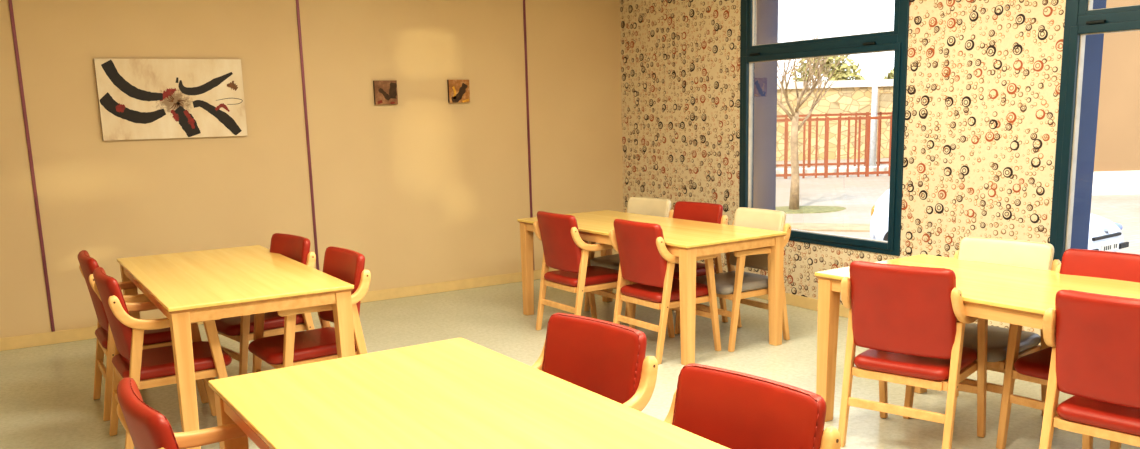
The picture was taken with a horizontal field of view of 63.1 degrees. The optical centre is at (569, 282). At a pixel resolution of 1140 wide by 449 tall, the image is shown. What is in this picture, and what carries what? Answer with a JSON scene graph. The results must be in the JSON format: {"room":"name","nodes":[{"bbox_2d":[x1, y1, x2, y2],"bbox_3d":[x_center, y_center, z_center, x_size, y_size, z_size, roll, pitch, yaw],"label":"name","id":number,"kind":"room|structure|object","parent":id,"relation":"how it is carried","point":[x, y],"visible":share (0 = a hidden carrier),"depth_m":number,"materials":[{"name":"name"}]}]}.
{"room":"care facility","nodes":[
{"label":"care facility","id":0,"kind":"room"},
{"bbox_2d":[0,0,622,337],"bbox_3d":[-2.695,-1.029,7.224,7.400,3.050,0.200,-8,12,-31],"label":"wall","id":1,"kind":"structure","parent":0,"point":[428,188],"depth_m":7.47,"materials":[{"name":"beige paint"}]},
{"bbox_2d":[8,0,54,331],"bbox_3d":[-3.760,-1.003,6.439,0.022,2.760,0.010,-8,12,-31],"label":"trim","id":2,"kind":"structure","parent":1,"relation":"attached to","point":[9,1],"depth_m":6.47,"materials":[{"name":"brown wood"}]},
{"bbox_2d":[94,59,247,140],"bbox_3d":[-2.936,-1.361,6.879,1.005,0.575,0.030,-8,12,-31],"label":"painting","id":3,"kind":"object","parent":1,"relation":"attached to","point":[138,99],"visible":1,"depth_m":6.85,"materials":[{"name":"paint"}]},
{"bbox_2d":[0,268,557,350],"bbox_3d":[-2.520,0.232,7.418,7.200,0.090,0.014,-8,12,-31],"label":"baseboard","id":4,"kind":"structure","parent":1,"relation":"attached to","point":[47,338],"depth_m":7.97,"materials":[{"name":"beige wood"}]},
{"bbox_2d":[296,0,318,269],"bbox_3d":[-2.106,-1.231,7.433,0.022,2.760,0.010,-8,12,-31],"label":"trim","id":5,"kind":"structure","parent":1,"relation":"attached to","point":[297,1],"depth_m":7.44,"materials":[{"name":"brown wood"}]},
{"bbox_2d":[373,80,397,104],"bbox_3d":[-1.534,-1.579,7.718,0.196,0.196,0.029,-8,12,-31],"label":"picture","id":6,"kind":"object","parent":1,"relation":"attached to","point":[385,91],"visible":1,"depth_m":7.70,"materials":[{"name":"brown paper"}]},
{"bbox_2d":[447,80,469,102],"bbox_3d":[-0.966,-1.661,8.059,0.196,0.196,0.029,-8,12,-31],"label":"picture","id":7,"kind":"object","parent":1,"relation":"attached to","point":[458,90],"visible":1,"depth_m":8.04,"materials":[{"name":"orange paper"}]},
{"bbox_2d":[523,0,533,252],"bbox_3d":[-0.382,-1.470,8.470,0.022,2.760,0.010,-8,12,-31],"label":"trim","id":8,"kind":"structure","parent":1,"relation":"attached to","point":[524,7],"depth_m":8.44,"materials":[{"name":"brown wood"}]},
{"bbox_2d":[0,279,1139,448],"bbox_3d":[-0.035,1.078,3.285,7.400,0.200,9.800,-8,12,-31],"label":"floor","id":9,"kind":"structure","parent":0,"point":[47,401],"depth_m":5.71,"materials":[{"name":"beige tile"}]},
{"bbox_2d":[78,250,207,420],"bbox_3d":[-2.393,0.246,5.191,0.547,0.866,0.542,-8,12,-32],"label":"armchair","id":10,"kind":"object","parent":9,"relation":"on","point":[156,338],"visible":0.44,"depth_m":4.99,"materials":[{"name":"brown wood"}]},
{"bbox_2d":[93,267,231,448],"bbox_3d":[-1.990,0.350,4.573,0.547,0.866,0.542,-8,12,-33],"label":"armchair","id":11,"kind":"object","parent":9,"relation":"on","point":[153,367],"visible":0.81,"depth_m":4.40,"materials":[{"name":"red leather"}]},
{"bbox_2d":[116,377,246,448],"bbox_3d":[-0.909,0.686,2.598,0.547,0.866,0.542,-9,13,-34],"label":"armchair","id":12,"kind":"object","parent":9,"relation":"on","point":[147,427],"visible":0.85,"depth_m":2.35,"materials":[{"name":"red leather"}]},
{"bbox_2d":[117,245,354,448],"bbox_3d":[-1.886,0.303,5.132,0.847,0.750,1.839,-8,12,-31],"label":"dining table","id":13,"kind":"object","parent":9,"relation":"on","point":[187,288],"visible":0.7,"depth_m":4.54,"materials":[{"name":"yellow wood"}]},
{"bbox_2d":[215,233,315,374],"bbox_3d":[-1.827,0.178,5.476,0.547,0.866,0.542,-11,14,-41],"label":"armchair","id":14,"kind":"object","parent":9,"relation":"on","point":[240,329],"visible":0.39,"depth_m":5.36,"materials":[{"name":"red leather"}]},
{"bbox_2d":[248,246,370,372],"bbox_3d":[-1.357,0.285,4.830,0.547,0.866,0.542,-9,13,-35],"label":"armchair","id":15,"kind":"object","parent":9,"relation":"on","point":[291,348],"visible":0.61,"depth_m":4.71,"materials":[{"name":"red leather"}]},
{"bbox_2d":[208,338,729,448],"bbox_3d":[-0.223,0.759,2.426,0.892,0.750,1.963,-8,12,-32],"label":"dining table","id":16,"kind":"object","parent":9,"relation":"on","point":[457,393],"visible":1,"depth_m":2.61,"materials":[{"name":"yellow wood"}]},
{"bbox_2d":[533,211,634,329],"bbox_3d":[0.098,-0.080,6.590,0.547,0.866,0.542,-8,12,-33],"label":"armchair","id":17,"kind":"object","parent":9,"relation":"on","point":[564,250],"visible":0.87,"depth_m":6.43,"materials":[{"name":"red leather"}]},
{"bbox_2d":[531,313,657,411],"bbox_3d":[-0.073,0.587,3.013,0.547,0.866,0.542,-10,14,-40],"label":"armchair","id":18,"kind":"object","parent":9,"relation":"on","point":[607,359],"visible":0.48,"depth_m":3.05,"materials":[{"name":"red leather"}]},
{"bbox_2d":[584,197,673,316],"bbox_3d":[0.461,-0.204,7.208,0.547,0.866,0.542,-10,13,-39],"label":"armchair","id":19,"kind":"object","parent":9,"relation":"on","point":[637,205],"visible":0.32,"depth_m":7.23,"materials":[{"name":"beige leather"}]},
{"bbox_2d":[517,210,786,364],"bbox_3d":[0.509,-0.038,6.626,0.857,0.750,1.963,-9,13,-33],"label":"dining table","id":20,"kind":"object","parent":9,"relation":"on","point":[687,240],"visible":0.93,"depth_m":6.05,"materials":[{"name":"yellow wood"}]},
{"bbox_2d":[609,219,720,363],"bbox_3d":[0.614,0.016,5.999,0.547,0.866,0.542,-8,12,-33],"label":"armchair","id":21,"kind":"object","parent":9,"relation":"on","point":[645,259],"visible":0.91,"depth_m":5.83,"materials":[{"name":"red leather"}]},
{"bbox_2d":[632,201,727,333],"bbox_3d":[0.785,-0.129,6.756,0.547,0.866,0.542,-10,13,-39],"label":"armchair","id":22,"kind":"object","parent":9,"relation":"on","point":[695,211],"visible":0.3,"depth_m":6.75,"materials":[{"name":"red leather"}]},
{"bbox_2d":[696,207,790,351],"bbox_3d":[1.112,-0.042,6.237,0.547,0.866,0.542,-8,12,-32],"label":"armchair","id":23,"kind":"object","parent":9,"relation":"on","point":[738,285],"visible":0.54,"depth_m":6.14,"materials":[{"name":"brown wood"}]},
{"bbox_2d":[664,363,840,448],"bbox_3d":[0.303,0.704,2.327,0.547,0.866,0.542,-10,14,-40],"label":"armchair","id":24,"kind":"object","parent":9,"relation":"on","point":[731,409],"visible":0.84,"depth_m":2.40,"materials":[{"name":"red leather"}]},
{"bbox_2d":[838,261,987,448],"bbox_3d":[1.582,0.314,4.247,0.542,0.866,0.547,7,14,40],"label":"armchair","id":25,"kind":"object","parent":9,"relation":"on","point":[911,320],"visible":0.91,"depth_m":4.06,"materials":[{"name":"red leather"}]},
{"bbox_2d":[814,254,1139,421],"bbox_3d":[2.096,0.401,4.020,0.844,0.750,1.963,-8,12,-33],"label":"dining table","id":26,"kind":"object","parent":9,"relation":"on","point":[1010,294],"visible":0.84,"depth_m":4.23,"materials":[{"name":"yellow wood"}]},
{"bbox_2d":[903,237,1060,434],"bbox_3d":[2.016,0.246,4.553,0.547,0.866,0.542,-11,14,-41],"label":"armchair","id":27,"kind":"object","parent":9,"relation":"on","point":[1029,254],"visible":0.38,"depth_m":4.54,"materials":[{"name":"beige leather"}]},
{"bbox_2d":[996,249,1139,448],"bbox_3d":[2.279,0.324,4.090,0.547,0.866,0.542,-9,13,-37],"label":"armchair","id":28,"kind":"object","parent":9,"relation":"on","point":[1034,367],"visible":0.28,"depth_m":4.15,"materials":[{"name":"red leather"}]},
{"bbox_2d":[1039,290,1139,448],"bbox_3d":[2.120,0.444,3.469,0.547,0.866,0.542,-11,14,-41],"label":"armchair","id":29,"kind":"object","parent":9,"relation":"on","point":[1094,339],"visible":1,"depth_m":3.35,"materials":[{"name":"red leather"}]},
{"bbox_2d":[620,0,1106,344],"bbox_3d":[3.204,-0.393,5.180,0.400,3.870,10.000,-8,12,-31],"label":"wall","id":30,"kind":"structure","parent":0,"point":[984,76],"depth_m":6.09,"materials":[{"name":"paper"}]},
{"bbox_2d":[755,293,848,317],"bbox_3d":[3.055,0.488,5.226,0.014,0.090,9.586,-8,12,-31],"label":"baseboard","id":31,"kind":"structure","parent":30,"relation":"attached to","point":[791,299],"depth_m":7.19,"materials":[{"name":"beige wood"}]},
{"bbox_2d":[739,0,909,255],"bbox_3d":[1.827,-1.334,6.886,0.098,2.107,1.625,-8,12,-31],"label":"window","id":32,"kind":"structure","parent":30,"relation":"in","point":[896,40],"depth_m":6.71,"materials":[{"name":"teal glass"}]},
{"bbox_2d":[1049,0,1139,261],"bbox_3d":[3.239,-0.954,4.625,0.098,2.107,1.630,-8,12,-31],"label":"window","id":33,"kind":"structure","parent":30,"relation":"in","point":[1081,20],"depth_m":5.24,"materials":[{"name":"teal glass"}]},
{"bbox_2d":[775,158,1139,253],"bbox_3d":[25.932,-7.844,53.609,89.600,0.300,130.000,-8,12,-31],"label":"ground","id":34,"kind":"structure","parent":0,"point":[858,195],"depth_m":24.32,"materials":[{"name":"beige concrete"}]},
{"bbox_2d":[775,206,845,213],"bbox_3d":[5.711,-1.813,23.061,2.392,0.025,1.575,-2,10,0],"label":"grass patch","id":35,"kind":"structure","parent":34,"relation":"on","point":[802,209],"depth_m":22.86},
{"bbox_2d":[777,28,846,209],"bbox_3d":[5.303,-3.951,22.677,2.510,4.396,2.892,3,12,25],"label":"bare tree","id":36,"kind":"object","parent":35,"relation":"on","point":[794,190],"visible":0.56,"depth_m":22.69,"materials":[{"name":"brown plant"}]},
{"bbox_2d":[785,223,869,231],"bbox_3d":[0.074,-1.381,21.530,16.200,0.030,1.100,2,11,20],"label":"trim","id":37,"kind":"structure","parent":34,"relation":"on","point":[843,227],"depth_m":19.47,"materials":[{"name":"white concrete"}]},
{"bbox_2d":[776,166,888,173],"bbox_3d":[11.087,-4.207,34.684,26.000,0.220,0.800,-2,10,0],"label":"trim","id":38,"kind":"structure","parent":34,"relation":"on","point":[862,168],"depth_m":34.29,"materials":[{"name":"concrete"}]},
{"bbox_2d":[776,112,891,167],"bbox_3d":[12.609,-5.893,38.131,15.055,2.200,0.071,-2,10,0],"label":"iron fence","id":39,"kind":"object","parent":34,"relation":"on","point":[854,163],"visible":0.18,"depth_m":38.10,"materials":[{"name":"red metal"}]},
{"bbox_2d":[776,115,891,178],"bbox_3d":[11.832,-4.840,32.773,14.055,2.120,0.071,-2,10,0],"label":"iron fence","id":40,"kind":"object","parent":34,"relation":"on","point":[825,174],"visible":0.27,"depth_m":32.74,"materials":[{"name":"red metal"}]},
{"bbox_2d":[776,79,893,160],"bbox_3d":[9.225,-7.556,43.706,34.000,3.620,1.300,-2,10,0],"label":"stone wall","id":41,"kind":"structure","parent":34,"relation":"on","point":[844,96],"depth_m":43.20,"materials":[{"name":"stone"}]},
{"bbox_2d":[790,55,865,81],"bbox_3d":[12.294,-10.246,44.165,3.706,2.287,2.239,-2,10,0],"label":"bush","id":42,"kind":"object","parent":41,"relation":"on","point":[846,72],"visible":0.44,"depth_m":43.85,"materials":[{"name":"green plant"}]},
{"bbox_2d":[883,67,893,78],"bbox_3d":[16.497,-9.893,44.302,3.373,1.318,2.186,-2,10,0],"label":"bush","id":43,"kind":"object","parent":41,"relation":"on","point":[890,75],"visible":0.05,"depth_m":44.13,"materials":[{"name":"green plant"}]},
{"bbox_2d":[869,0,879,165],"bbox_3d":[12.849,-8.276,36.816,1.740,7.350,0.280,-2,10,0],"label":"lamp post","id":44,"kind":"object","parent":34,"relation":"on","point":[873,131],"visible":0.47,"depth_m":36.90,"materials":[{"name":"white metal"}]},
{"bbox_2d":[870,188,1128,251],"bbox_3d":[6.742,-1.047,14.820,1.920,1.462,3.616,-9,13,-36],"label":"hatchback car","id":45,"kind":"object","parent":34,"relation":"on","point":[1104,234],"visible":0.25,"depth_m":13.74,"materials":[{"name":"white paint"}]},
{"bbox_2d":[1092,232,1121,240],"bbox_3d":[7.781,-0.670,13.478,0.840,0.045,0.080,-9,13,-36],"label":"grille","id":46,"kind":"object","parent":45,"relation":"attached to","point":[1101,236],"depth_m":13.44,"materials":[{"name":"black plastic"}]},
{"bbox_2d":[1092,0,1139,194],"bbox_3d":[21.723,-6.950,27.950,20.250,7.500,8.060,-2,10,0],"label":"building","id":47,"kind":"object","parent":34,"relation":"on","point":[1117,148],"visible":0.02,"depth_m":24.35,"materials":[{"name":"paint"}]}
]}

